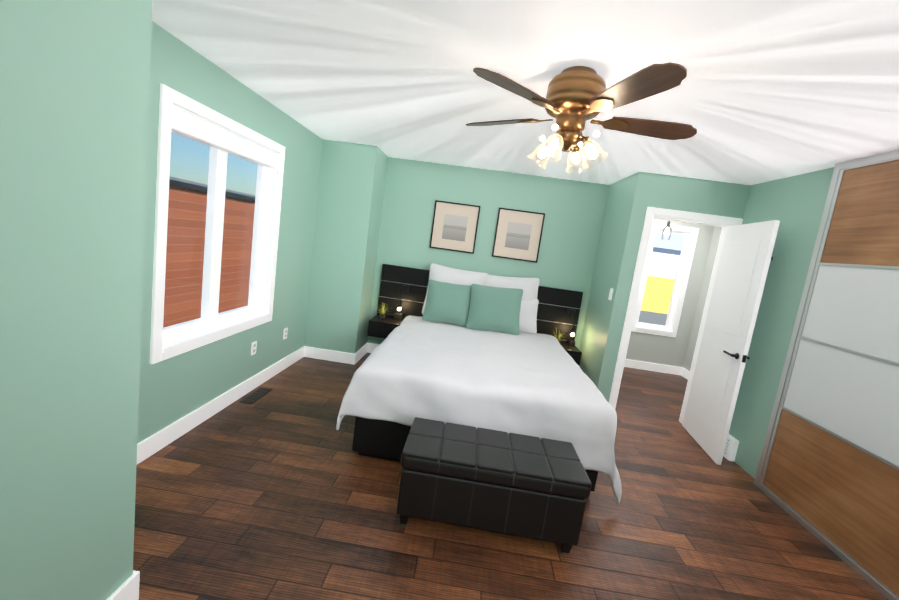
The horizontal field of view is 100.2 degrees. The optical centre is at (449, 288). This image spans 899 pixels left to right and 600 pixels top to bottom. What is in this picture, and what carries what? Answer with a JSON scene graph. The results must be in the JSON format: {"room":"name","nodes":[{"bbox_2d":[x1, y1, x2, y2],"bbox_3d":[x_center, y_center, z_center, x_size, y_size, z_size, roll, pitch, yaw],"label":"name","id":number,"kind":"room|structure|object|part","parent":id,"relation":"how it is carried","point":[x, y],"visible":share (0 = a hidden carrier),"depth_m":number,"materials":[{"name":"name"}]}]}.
{"room":"bedroom","nodes":[
{"label":"bedroom","id":0,"kind":"room"},
{"bbox_2d":[0,0,152,599],"bbox_3d":[-1.576,0.122,-0.139,0.830,2.440,2.950,8,7,3],"label":"wall","id":1,"kind":"structure","parent":0,"point":[74,92],"depth_m":1.07,"materials":[{"name":"green paint"}]},
{"bbox_2d":[107,571,139,599],"bbox_3d":[-1.308,1.311,0.064,0.016,0.125,2.816,8,7,3],"label":"baseboard","id":2,"kind":"structure","parent":1,"relation":"attached to","point":[128,589],"depth_m":1.41,"materials":[{"name":"white wood"}]},
{"bbox_2d":[137,21,322,443],"bbox_3d":[-1.685,-0.300,3.099,0.150,2.440,3.550,8,7,3],"label":"wall","id":3,"kind":"structure","parent":0,"point":[301,143],"depth_m":2.77,"materials":[{"name":"green paint"}]},
{"bbox_2d":[150,84,285,363],"bbox_3d":[-1.672,-0.414,2.762,0.180,1.570,1.310,8,7,3],"label":"bedroom window","id":4,"kind":"structure","parent":3,"relation":"in","point":[211,324],"depth_m":2.71,"materials":[{"name":"white wood"}]},
{"bbox_3d":[-1.647,-0.332,2.144,0.018,1.570,0.070,8,7,3],"label":"casing","id":5,"kind":"part","parent":4,"relation":"part of","materials":[{"name":"white wood"}]},
{"bbox_3d":[-1.827,0.241,2.849,0.050,0.060,1.170,8,7,3],"label":"frame","id":6,"kind":"part","parent":4,"relation":"part of","materials":[{"name":"white"}]},
{"bbox_3d":[-1.705,0.334,2.851,0.018,0.070,1.170,8,7,3],"label":"casing","id":7,"kind":"part","parent":4,"relation":"part of","materials":[{"name":"white"}]},
{"bbox_3d":[-1.502,-1.141,2.666,0.018,0.070,1.170,8,7,3],"label":"casing","id":8,"kind":"part","parent":4,"relation":"part of","materials":[{"name":"white wood"}]},
{"bbox_3d":[-1.560,-0.475,3.373,0.018,1.570,0.070,8,7,3],"label":"casing","id":9,"kind":"part","parent":4,"relation":"part of","materials":[{"name":"white"}]},
{"bbox_2d":[137,346,304,463],"bbox_3d":[-1.782,0.887,2.916,0.016,0.125,2.900,8,7,3],"label":"baseboard","id":10,"kind":"structure","parent":3,"relation":"attached to","point":[158,441],"depth_m":2.77,"materials":[{"name":"white wood"}]},
{"bbox_2d":[251,341,256,355],"bbox_3d":[-1.713,0.518,3.292,0.008,0.115,0.070,8,7,3],"label":"electrical outlet","id":11,"kind":"object","parent":3,"relation":"attached to","point":[253,348],"visible":1,"depth_m":3.28,"materials":[{"name":"white plastic"}]},
{"bbox_2d":[283,327,287,339],"bbox_3d":[-1.674,0.455,3.837,0.008,0.115,0.070,8,7,3],"label":"electrical outlet","id":12,"kind":"object","parent":3,"relation":"attached to","point":[285,333],"visible":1,"depth_m":3.83,"materials":[{"name":"white plastic"}]},
{"bbox_2d":[304,139,387,353],"bbox_3d":[-1.219,-0.405,4.442,0.600,2.440,0.500,8,7,3],"label":"wall","id":13,"kind":"structure","parent":0,"point":[352,179],"depth_m":4.20,"materials":[{"name":"green paint"}]},
{"bbox_2d":[304,346,355,364],"bbox_3d":[-1.385,0.764,4.329,0.616,0.125,0.016,8,7,3],"label":"baseboard","id":14,"kind":"structure","parent":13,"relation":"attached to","point":[330,355],"depth_m":4.32,"materials":[{"name":"white wood"}]},
{"bbox_2d":[355,343,367,363],"bbox_3d":[-1.070,0.777,4.569,0.016,0.125,0.500,8,7,3],"label":"baseboard","id":15,"kind":"structure","parent":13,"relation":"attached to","point":[361,352],"depth_m":4.54,"materials":[{"name":"white wood"}]},
{"bbox_2d":[367,157,609,348],"bbox_3d":[0.109,-0.255,4.694,3.240,2.440,0.150,8,7,3],"label":"wall","id":16,"kind":"structure","parent":0,"point":[572,210],"depth_m":4.52,"materials":[{"name":"green paint"}]},
{"bbox_2d":[367,343,378,352],"bbox_3d":[0.243,0.936,4.739,2.640,0.125,0.016,8,7,3],"label":"baseboard","id":17,"kind":"structure","parent":16,"relation":"attached to","point":[371,347],"depth_m":4.79,"materials":[{"name":"white wood"}]},
{"bbox_2d":[429,200,479,253],"bbox_3d":[0.064,-0.750,4.549,0.545,0.573,0.026,8,7,3],"label":"picture","id":18,"kind":"object","parent":16,"relation":"attached to","point":[454,226],"visible":0.98,"depth_m":4.54,"materials":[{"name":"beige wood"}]},
{"bbox_3d":[-0.198,-0.787,4.563,0.016,0.573,0.026,8,7,3],"label":"frame","id":19,"kind":"part","parent":18,"relation":"part of","materials":[{"name":"black wood"}]},
{"bbox_3d":[0.026,-0.476,4.583,0.513,0.016,0.026,8,7,3],"label":"frame","id":20,"kind":"part","parent":18,"relation":"part of","materials":[{"name":"black wood"}]},
{"bbox_3d":[0.101,-1.023,4.514,0.513,0.016,0.026,8,7,3],"label":"frame","id":21,"kind":"part","parent":18,"relation":"part of","materials":[{"name":"black wood"}]},
{"bbox_3d":[0.325,-0.712,4.535,0.016,0.573,0.026,8,7,3],"label":"frame","id":22,"kind":"part","parent":18,"relation":"part of","materials":[{"name":"black wood"}]},
{"bbox_2d":[492,207,544,262],"bbox_3d":[0.824,-0.645,4.507,0.548,0.587,0.026,8,7,3],"label":"picture","id":23,"kind":"object","parent":16,"relation":"attached to","point":[518,234],"visible":0.98,"depth_m":4.50,"materials":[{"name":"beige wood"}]},
{"bbox_3d":[0.561,-0.683,4.521,0.016,0.587,0.026,8,7,3],"label":"frame","id":24,"kind":"part","parent":23,"relation":"part of","materials":[{"name":"black wood"}]},
{"bbox_3d":[0.785,-0.364,4.543,0.516,0.016,0.026,8,7,3],"label":"frame","id":25,"kind":"part","parent":23,"relation":"part of","materials":[{"name":"black wood"}]},
{"bbox_3d":[0.862,-0.926,4.472,0.516,0.016,0.026,8,7,3],"label":"frame","id":26,"kind":"part","parent":23,"relation":"part of","materials":[{"name":"black wood"}]},
{"bbox_3d":[1.087,-0.607,4.493,0.016,0.587,0.026,8,7,3],"label":"frame","id":27,"kind":"part","parent":23,"relation":"part of","materials":[{"name":"black wood"}]},
{"bbox_2d":[133,352,888,599],"bbox_3d":[0.702,1.426,2.249,5.450,0.100,7.700,8,7,3],"label":"floor","id":28,"kind":"structure","parent":0,"point":[281,490],"depth_m":2.07,"materials":[{"name":"brown wood"}]},
{"bbox_2d":[239,387,272,403],"bbox_3d":[-1.670,0.919,3.255,0.110,0.008,0.320,8,7,3],"label":"floor vent","id":29,"kind":"object","parent":28,"relation":"in","point":[256,395],"visible":1,"depth_m":3.23,"materials":[{"name":"brown metal"}]},
{"bbox_2d":[336,263,621,503],"bbox_3d":[0.238,0.511,3.510,2.440,1.262,2.349,8,7,3],"label":"bed","id":30,"kind":"object","parent":28,"relation":"on","point":[474,349],"visible":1,"depth_m":2.68,"materials":[{"name":"white fabric"}]},
{"bbox_2d":[376,302,387,318],"bbox_3d":[-0.796,0.253,4.498,0.266,0.202,0.211,8,7,3],"label":"plant","id":31,"kind":"object","parent":30,"relation":"on","point":[382,313],"visible":1,"depth_m":4.47,"materials":[{"name":"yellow plant"}]},
{"bbox_3d":[-0.804,0.322,4.497,0.084,0.064,0.084,8,7,3],"label":"pot","id":32,"kind":"part","parent":31,"relation":"part of","materials":[{"name":"grey ceramic"}]},
{"bbox_3d":[-0.731,0.485,4.325,0.410,0.120,0.008,8,7,3],"label":"nightstand drawer","id":33,"kind":"part","parent":30,"relation":"part of","materials":[{"name":"black wood"}]},
{"bbox_2d":[394,312,403,320],"bbox_3d":[-0.614,0.332,4.576,0.110,0.079,0.080,8,7,3],"label":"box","id":34,"kind":"object","parent":30,"relation":"on","point":[398,316],"visible":1,"depth_m":4.54,"materials":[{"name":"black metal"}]},
{"bbox_2d":[397,284,408,307],"bbox_3d":[-0.578,0.087,4.509,0.110,0.241,0.240,8,7,3],"label":"lamp","id":35,"kind":"object","parent":30,"relation":"attached to","point":[402,289],"depth_m":4.63,"materials":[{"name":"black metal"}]},
{"bbox_2d":[422,279,475,327],"bbox_3d":[-0.004,0.151,4.048,0.522,0.462,0.172,9,-13,0],"label":"pillow","id":36,"kind":"object","parent":30,"relation":"on","point":[454,304],"depth_m":3.98,"materials":[{"name":"green fabric"}]},
{"bbox_2d":[421,263,488,324],"bbox_3d":[0.065,0.055,4.355,0.701,0.621,0.204,10,-7,3],"label":"pillow","id":37,"kind":"object","parent":30,"relation":"on","point":[440,273],"depth_m":4.32,"materials":[{"name":"white fabric"}]},
{"bbox_2d":[466,283,523,335],"bbox_3d":[0.477,0.208,3.960,0.562,0.502,0.172,7,-13,6],"label":"pillow","id":38,"kind":"object","parent":30,"relation":"on","point":[494,309],"depth_m":3.90,"materials":[{"name":"green fabric"}]},
{"bbox_2d":[473,273,539,330],"bbox_3d":[0.658,0.144,4.324,0.721,0.621,0.204,5,-9,7],"label":"pillow","id":39,"kind":"object","parent":30,"relation":"on","point":[529,302],"depth_m":4.27,"materials":[{"name":"white fabric"}]},
{"bbox_2d":[483,294,538,333],"bbox_3d":[0.695,0.277,4.236,0.603,0.402,0.172,6,-17,8],"label":"pillow","id":40,"kind":"object","parent":30,"relation":"on","point":[529,303],"depth_m":4.15,"materials":[{"name":"white fabric"}]},
{"bbox_2d":[554,330,561,342],"bbox_3d":[1.253,0.555,4.350,0.228,0.198,0.221,8,7,3],"label":"plant","id":41,"kind":"object","parent":30,"relation":"on","point":[559,339],"visible":0.6,"depth_m":4.35,"materials":[{"name":"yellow plant"}]},
{"bbox_3d":[1.315,0.780,4.215,0.290,0.120,0.008,8,7,3],"label":"nightstand drawer","id":42,"kind":"part","parent":30,"relation":"part of","materials":[{"name":"black wood"}]},
{"bbox_2d":[567,339,574,346],"bbox_3d":[1.439,0.640,4.447,0.070,0.059,0.100,8,7,3],"label":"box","id":43,"kind":"object","parent":30,"relation":"on","point":[571,343],"visible":0.98,"depth_m":4.40,"materials":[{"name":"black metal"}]},
{"bbox_2d":[565,308,576,333],"bbox_3d":[1.434,0.377,4.402,0.110,0.241,0.240,8,7,3],"label":"lamp","id":44,"kind":"object","parent":30,"relation":"attached to","point":[570,313],"depth_m":4.52,"materials":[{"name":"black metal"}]},
{"bbox_2d":[396,417,591,554],"bbox_3d":[0.222,1.101,2.138,0.984,0.438,0.416,8,7,3],"label":"bench","id":45,"kind":"object","parent":28,"relation":"on","point":[502,482],"visible":1,"depth_m":1.95,"materials":[{"name":"black leather"}]},
{"bbox_3d":[-0.243,1.230,2.035,0.051,0.067,0.051,8,7,3],"label":"leg","id":46,"kind":"part","parent":45,"relation":"part of","materials":[{"name":"black wood"}]},
{"bbox_3d":[-0.055,0.920,1.929,0.004,0.050,0.004,8,7,3],"label":"seam lid","id":47,"kind":"part","parent":45,"relation":"part of","materials":[{"name":"grey leather"}]},
{"bbox_3d":[-0.035,0.853,2.128,0.004,0.004,0.370,8,7,3],"label":"seam lid","id":48,"kind":"part","parent":45,"relation":"part of","materials":[{"name":"grey leather"}]},
{"bbox_3d":[0.135,0.948,1.919,0.004,0.050,0.004,8,7,3],"label":"seam lid","id":49,"kind":"part","parent":45,"relation":"part of","materials":[{"name":"grey leather"}]},
{"bbox_3d":[0.155,0.880,2.118,0.004,0.004,0.370,8,7,3],"label":"seam lid","id":50,"kind":"part","parent":45,"relation":"part of","materials":[{"name":"grey leather"}]},
{"bbox_3d":[0.250,0.893,2.113,0.940,0.004,0.004,8,7,3],"label":"seam lid long","id":51,"kind":"part","parent":45,"relation":"part of","materials":[{"name":"grey leather"}]},
{"bbox_3d":[0.244,0.939,2.118,0.984,0.092,0.414,8,7,3],"label":"lid","id":52,"kind":"part","parent":45,"relation":"part of","materials":[{"name":"black leather"}]},
{"bbox_3d":[0.345,0.907,2.108,0.004,0.004,0.370,8,7,3],"label":"seam lid","id":53,"kind":"part","parent":45,"relation":"part of","materials":[{"name":"grey leather"}]},
{"bbox_3d":[0.325,0.975,1.908,0.004,0.050,0.004,8,7,3],"label":"seam lid","id":54,"kind":"part","parent":45,"relation":"part of","materials":[{"name":"grey leather"}]},
{"bbox_3d":[0.535,0.934,2.098,0.004,0.004,0.370,8,7,3],"label":"seam lid","id":55,"kind":"part","parent":45,"relation":"part of","materials":[{"name":"grey leather"}]},
{"bbox_3d":[0.514,1.002,1.898,0.004,0.050,0.004,8,7,3],"label":"seam lid","id":56,"kind":"part","parent":45,"relation":"part of","materials":[{"name":"grey leather"}]},
{"bbox_3d":[0.617,1.354,1.989,0.051,0.067,0.051,8,7,3],"label":"leg","id":57,"kind":"part","parent":45,"relation":"part of","materials":[{"name":"black wood"}]},
{"bbox_2d":[754,149,898,599],"bbox_3d":[2.413,0.583,0.563,0.063,2.438,4.472,8,7,3],"label":"wardrobe","id":58,"kind":"object","parent":28,"relation":"on","point":[827,474],"visible":1,"depth_m":2.36,"materials":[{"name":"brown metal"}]},
{"bbox_3d":[2.567,0.328,2.758,0.063,2.438,0.042,8,7,3],"label":"post","id":59,"kind":"part","parent":58,"relation":"part of","materials":[{"name":"silver metal"}]},
{"bbox_3d":[2.354,1.545,2.378,0.020,0.018,0.964,8,7,3],"label":"door rail","id":60,"kind":"part","parent":58,"relation":"part of","materials":[{"name":"silver metal"}]},
{"bbox_3d":[2.396,1.238,2.340,0.010,0.609,0.964,8,7,3],"label":"door panel","id":61,"kind":"part","parent":58,"relation":"part of","materials":[{"name":"brown wood"}]},
{"bbox_3d":[2.438,0.931,2.301,0.020,0.018,0.964,8,7,3],"label":"door rail","id":62,"kind":"part","parent":58,"relation":"part of","materials":[{"name":"silver metal"}]},
{"bbox_3d":[2.474,0.668,2.268,0.010,0.519,0.964,8,7,3],"label":"door panel","id":63,"kind":"part","parent":58,"relation":"part of","materials":[{"name":"white glass"}]},
{"bbox_3d":[2.510,0.405,2.235,0.020,0.018,0.964,8,7,3],"label":"door rail","id":64,"kind":"part","parent":58,"relation":"part of","materials":[{"name":"silver metal"}]},
{"bbox_3d":[2.546,0.142,2.202,0.010,0.519,0.964,8,7,3],"label":"door panel","id":65,"kind":"part","parent":58,"relation":"part of","materials":[{"name":"white glass"}]},
{"bbox_3d":[2.583,-0.121,2.169,0.020,0.018,0.964,8,7,3],"label":"door rail","id":66,"kind":"part","parent":58,"relation":"part of","materials":[{"name":"silver metal"}]},
{"bbox_3d":[2.627,-0.442,2.128,0.010,0.637,0.964,8,7,3],"label":"door panel","id":67,"kind":"part","parent":58,"relation":"part of","materials":[{"name":"brown wood"}]},
{"bbox_3d":[2.671,-0.763,2.088,0.020,0.018,0.964,8,7,3],"label":"door rail","id":68,"kind":"part","parent":58,"relation":"part of","materials":[{"name":"silver metal"}]},
{"bbox_2d":[152,0,898,184],"bbox_3d":[1.045,-1.071,1.935,5.450,0.100,7.700,8,7,3],"label":"ceiling","id":69,"kind":"structure","parent":0,"point":[766,90],"depth_m":1.90,"materials":[{"name":"white paint"}]},
{"bbox_2d":[466,62,696,172],"bbox_3d":[0.653,-0.836,1.901,1.177,0.457,1.208,8,7,3],"label":"fan","id":70,"kind":"object","parent":69,"relation":"hanging from","point":[575,100],"visible":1,"depth_m":1.78,"materials":[{"name":"brown wood"}]},
{"bbox_3d":[0.283,-0.940,2.123,0.443,0.007,0.144,13,22,35],"label":"blade","id":71,"kind":"part","parent":70,"relation":"part of","materials":[{"name":"brown wood"}]},
{"bbox_3d":[0.283,-0.879,1.642,0.443,0.007,0.144,3,22,-37],"label":"blade","id":72,"kind":"part","parent":70,"relation":"part of","materials":[{"name":"brown wood"}]},
{"bbox_3d":[0.492,-0.716,1.996,0.122,0.105,0.122,0,44,-48],"label":"lamp shade","id":73,"kind":"part","parent":70,"relation":"part of","materials":[{"name":"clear glass"}]},
{"bbox_3d":[0.501,-0.692,1.811,0.122,0.105,0.122,14,-24,41],"label":"lamp shade","id":74,"kind":"part","parent":70,"relation":"part of","materials":[{"name":"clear glass"}]},
{"bbox_3d":[0.507,-0.701,1.814,0.041,0.063,0.042,14,-24,41],"label":"bulb","id":75,"kind":"part","parent":70,"relation":"part of","materials":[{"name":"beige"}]},
{"bbox_2d":[571,144,579,152],"bbox_3d":[0.662,-0.740,1.979,0.044,0.030,0.044,14,42,41],"label":"socket","id":76,"kind":"object","parent":70,"relation":"attached to","point":[575,149],"depth_m":1.97,"materials":[{"name":"brown metal"}]},
{"bbox_3d":[0.677,-0.693,2.009,0.122,0.105,0.122,14,42,41],"label":"lamp shade","id":77,"kind":"part","parent":70,"relation":"part of","materials":[{"name":"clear glass"}]},
{"bbox_3d":[0.653,-0.740,1.853,0.051,0.033,0.044,8,7,3],"label":"light arm","id":78,"kind":"part","parent":70,"relation":"part of"},
{"bbox_2d":[581,136,592,147],"bbox_3d":[0.670,-0.721,1.838,0.044,0.030,0.044,-29,-19,38],"label":"socket","id":79,"kind":"object","parent":70,"relation":"attached to","point":[586,140],"depth_m":1.82,"materials":[{"name":"brown metal"}]},
{"bbox_3d":[0.686,-0.668,1.824,0.122,0.105,0.122,-29,-19,38],"label":"lamp shade","id":80,"kind":"part","parent":70,"relation":"part of","materials":[{"name":"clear glass"}]},
{"bbox_3d":[0.739,-0.799,1.502,0.144,0.007,0.443,19,3,-20],"label":"blade","id":81,"kind":"part","parent":70,"relation":"part of","materials":[{"name":"brown wood"}]},
{"label":"blade","id":82,"kind":"part","parent":70,"relation":"part of","materials":[{"name":"brown wood"}]},
{"bbox_2d":[661,220,671,239],"bbox_3d":[2.816,-0.881,4.809,0.104,0.505,0.104,8,7,3],"label":"pendant light","id":83,"kind":"object","parent":69,"relation":"hanging from","point":[666,233],"visible":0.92,"depth_m":4.81,"materials":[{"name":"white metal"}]},
{"bbox_2d":[665,221,670,227],"bbox_3d":[2.808,-0.829,4.816,0.052,0.072,0.052,8,7,3],"label":"socket","id":84,"kind":"object","parent":83,"relation":"attached to","point":[668,223],"depth_m":4.80,"materials":[{"name":"black metal"}]},
{"bbox_2d":[579,172,647,395],"bbox_3d":[1.763,-0.041,4.804,0.080,2.440,2.150,8,7,3],"label":"wall","id":85,"kind":"structure","parent":0,"point":[619,229],"depth_m":3.93,"materials":[{"name":"green paint"}]},
{"bbox_2d":[608,288,612,299],"bbox_3d":[1.654,0.053,3.856,0.009,0.120,0.075,8,7,3],"label":"light switch","id":86,"kind":"object","parent":85,"relation":"attached to","point":[610,294],"visible":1,"depth_m":3.85,"materials":[{"name":"white plastic"}]},
{"bbox_2d":[604,173,660,401],"bbox_3d":[1.792,0.090,3.793,0.120,2.440,0.120,8,7,3],"label":"wall","id":87,"kind":"structure","parent":0,"point":[651,189],"depth_m":3.69,"materials":[{"name":"green paint"}]},
{"bbox_2d":[626,218,713,366],"bbox_3d":[2.851,-0.010,5.740,1.980,2.440,0.150,8,7,3],"label":"wall","id":88,"kind":"structure","parent":0,"point":[677,350],"depth_m":5.69,"materials":[{"name":"white paint"}]},
{"bbox_2d":[624,359,682,374],"bbox_3d":[2.645,1.131,5.804,1.870,0.125,0.016,8,7,3],"label":"baseboard","id":89,"kind":"structure","parent":88,"relation":"attached to","point":[655,367],"depth_m":5.77,"materials":[{"name":"white"}]},
{"bbox_2d":[631,222,698,337],"bbox_3d":[3.210,-0.131,5.683,0.680,1.650,0.185,8,7,3],"label":"window","id":90,"kind":"structure","parent":88,"relation":"in","point":[667,329],"depth_m":5.64,"materials":[{"name":"white"}]},
{"bbox_3d":[2.904,-0.167,5.634,0.070,1.650,0.018,8,7,3],"label":"casing","id":91,"kind":"part","parent":90,"relation":"part of","materials":[{"name":"white wood"}]},
{"bbox_3d":[3.098,0.653,5.715,0.540,0.070,0.018,8,7,3],"label":"casing","id":92,"kind":"part","parent":90,"relation":"part of","materials":[{"name":"white wood"}]},
{"bbox_3d":[3.312,-0.900,5.520,0.540,0.070,0.018,8,7,3],"label":"casing","id":93,"kind":"part","parent":90,"relation":"part of","materials":[{"name":"white wood"}]},
{"bbox_3d":[3.506,-0.080,5.601,0.070,1.650,0.018,8,7,3],"label":"casing","id":94,"kind":"part","parent":90,"relation":"part of","materials":[{"name":"white wood"}]},
{"bbox_2d":[654,174,749,218],"bbox_3d":[2.721,0.224,3.743,1.760,2.440,0.120,8,7,3],"label":"wall","id":95,"kind":"structure","parent":0,"point":[702,196],"depth_m":3.58,"materials":[{"name":"green paint"}]},
{"bbox_2d":[608,207,742,423],"bbox_3d":[2.205,0.308,3.787,0.890,2.125,0.148,8,7,3],"label":"door frame","id":96,"kind":"structure","parent":95,"relation":"attached to","point":[632,302],"depth_m":3.71,"materials":[{"name":"white wood"}]},
{"bbox_3d":[2.339,-0.665,3.673,0.724,0.018,0.132,8,7,3],"label":"door jamb","id":97,"kind":"part","parent":96,"relation":"part of","materials":[{"name":"white wood"}]},
{"bbox_3d":[2.339,-0.695,3.595,0.750,0.070,0.016,8,7,3],"label":"door trim","id":98,"kind":"part","parent":96,"relation":"part of","materials":[{"name":"white wood"}]},
{"bbox_2d":[682,220,779,464],"bbox_3d":[2.459,0.436,3.364,0.036,2.030,0.725,9,7,11],"label":"door","id":99,"kind":"structure","parent":96,"relation":"attached to","point":[765,233],"depth_m":3.13,"materials":[{"name":"white wood"}]},
{"bbox_2d":[690,241,760,437],"bbox_3d":[2.460,0.429,3.363,0.044,1.700,0.485,9,7,11],"label":"panel","id":100,"kind":"object","parent":99,"relation":"attached to","point":[735,283],"depth_m":3.34,"materials":[{"name":"white wood"}]},
{"bbox_2d":[731,353,738,358],"bbox_3d":[2.346,0.549,3.093,0.045,0.052,0.052,9,7,11],"label":"rose","id":101,"kind":"object","parent":99,"relation":"attached to","point":[736,355],"visible":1,"depth_m":3.08,"materials":[{"name":"black metal"}]},
{"bbox_2d":[742,355,746,362],"bbox_3d":[2.371,0.562,3.022,0.028,0.060,0.002,9,7,12],"label":"door latch plate","id":102,"kind":"object","parent":99,"relation":"attached to","point":[744,358],"visible":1,"depth_m":3.02,"materials":[{"name":"black metal"}]},
{"bbox_2d":[683,226,721,370],"bbox_3d":[3.709,0.241,4.685,0.100,2.440,1.880,8,7,3],"label":"wall","id":103,"kind":"structure","parent":0,"point":[702,295],"depth_m":5.53,"materials":[{"name":"white paint"}]},
{"bbox_2d":[681,368,689,379],"bbox_3d":[3.496,1.371,4.831,0.016,0.125,1.880,8,7,3],"label":"baseboard","id":104,"kind":"structure","parent":103,"relation":"attached to","point":[685,373],"depth_m":5.65,"materials":[{"name":"white wood"}]},
{"bbox_2d":[729,167,834,478],"bbox_3d":[2.548,0.554,0.933,0.150,2.440,5.550,8,7,3],"label":"wall","id":105,"kind":"structure","parent":0,"point":[794,205],"depth_m":3.04,"materials":[{"name":"green paint"}]},
{"bbox_2d":[723,434,738,460],"bbox_3d":[2.468,1.361,3.520,0.052,0.190,0.580,8,7,3],"label":"baseboard heater","id":106,"kind":"object","parent":105,"relation":"attached to","point":[731,447],"visible":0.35,"depth_m":3.24,"materials":[{"name":"white metal"}]},
{"label":"outside","id":107,"kind":"structure","parent":0,"visible":0},
{"bbox_2d":[163,176,254,327],"bbox_3d":[-14.281,-1.918,15.832,26.540,5.270,50.000,8,7,3],"label":"brick wall","id":108,"kind":"structure","parent":107,"point":[179,188],"depth_m":10.26,"materials":[{"name":"brick"}]},
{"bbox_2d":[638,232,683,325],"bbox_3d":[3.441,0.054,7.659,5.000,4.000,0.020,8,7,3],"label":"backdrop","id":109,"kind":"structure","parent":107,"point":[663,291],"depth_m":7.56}
]}

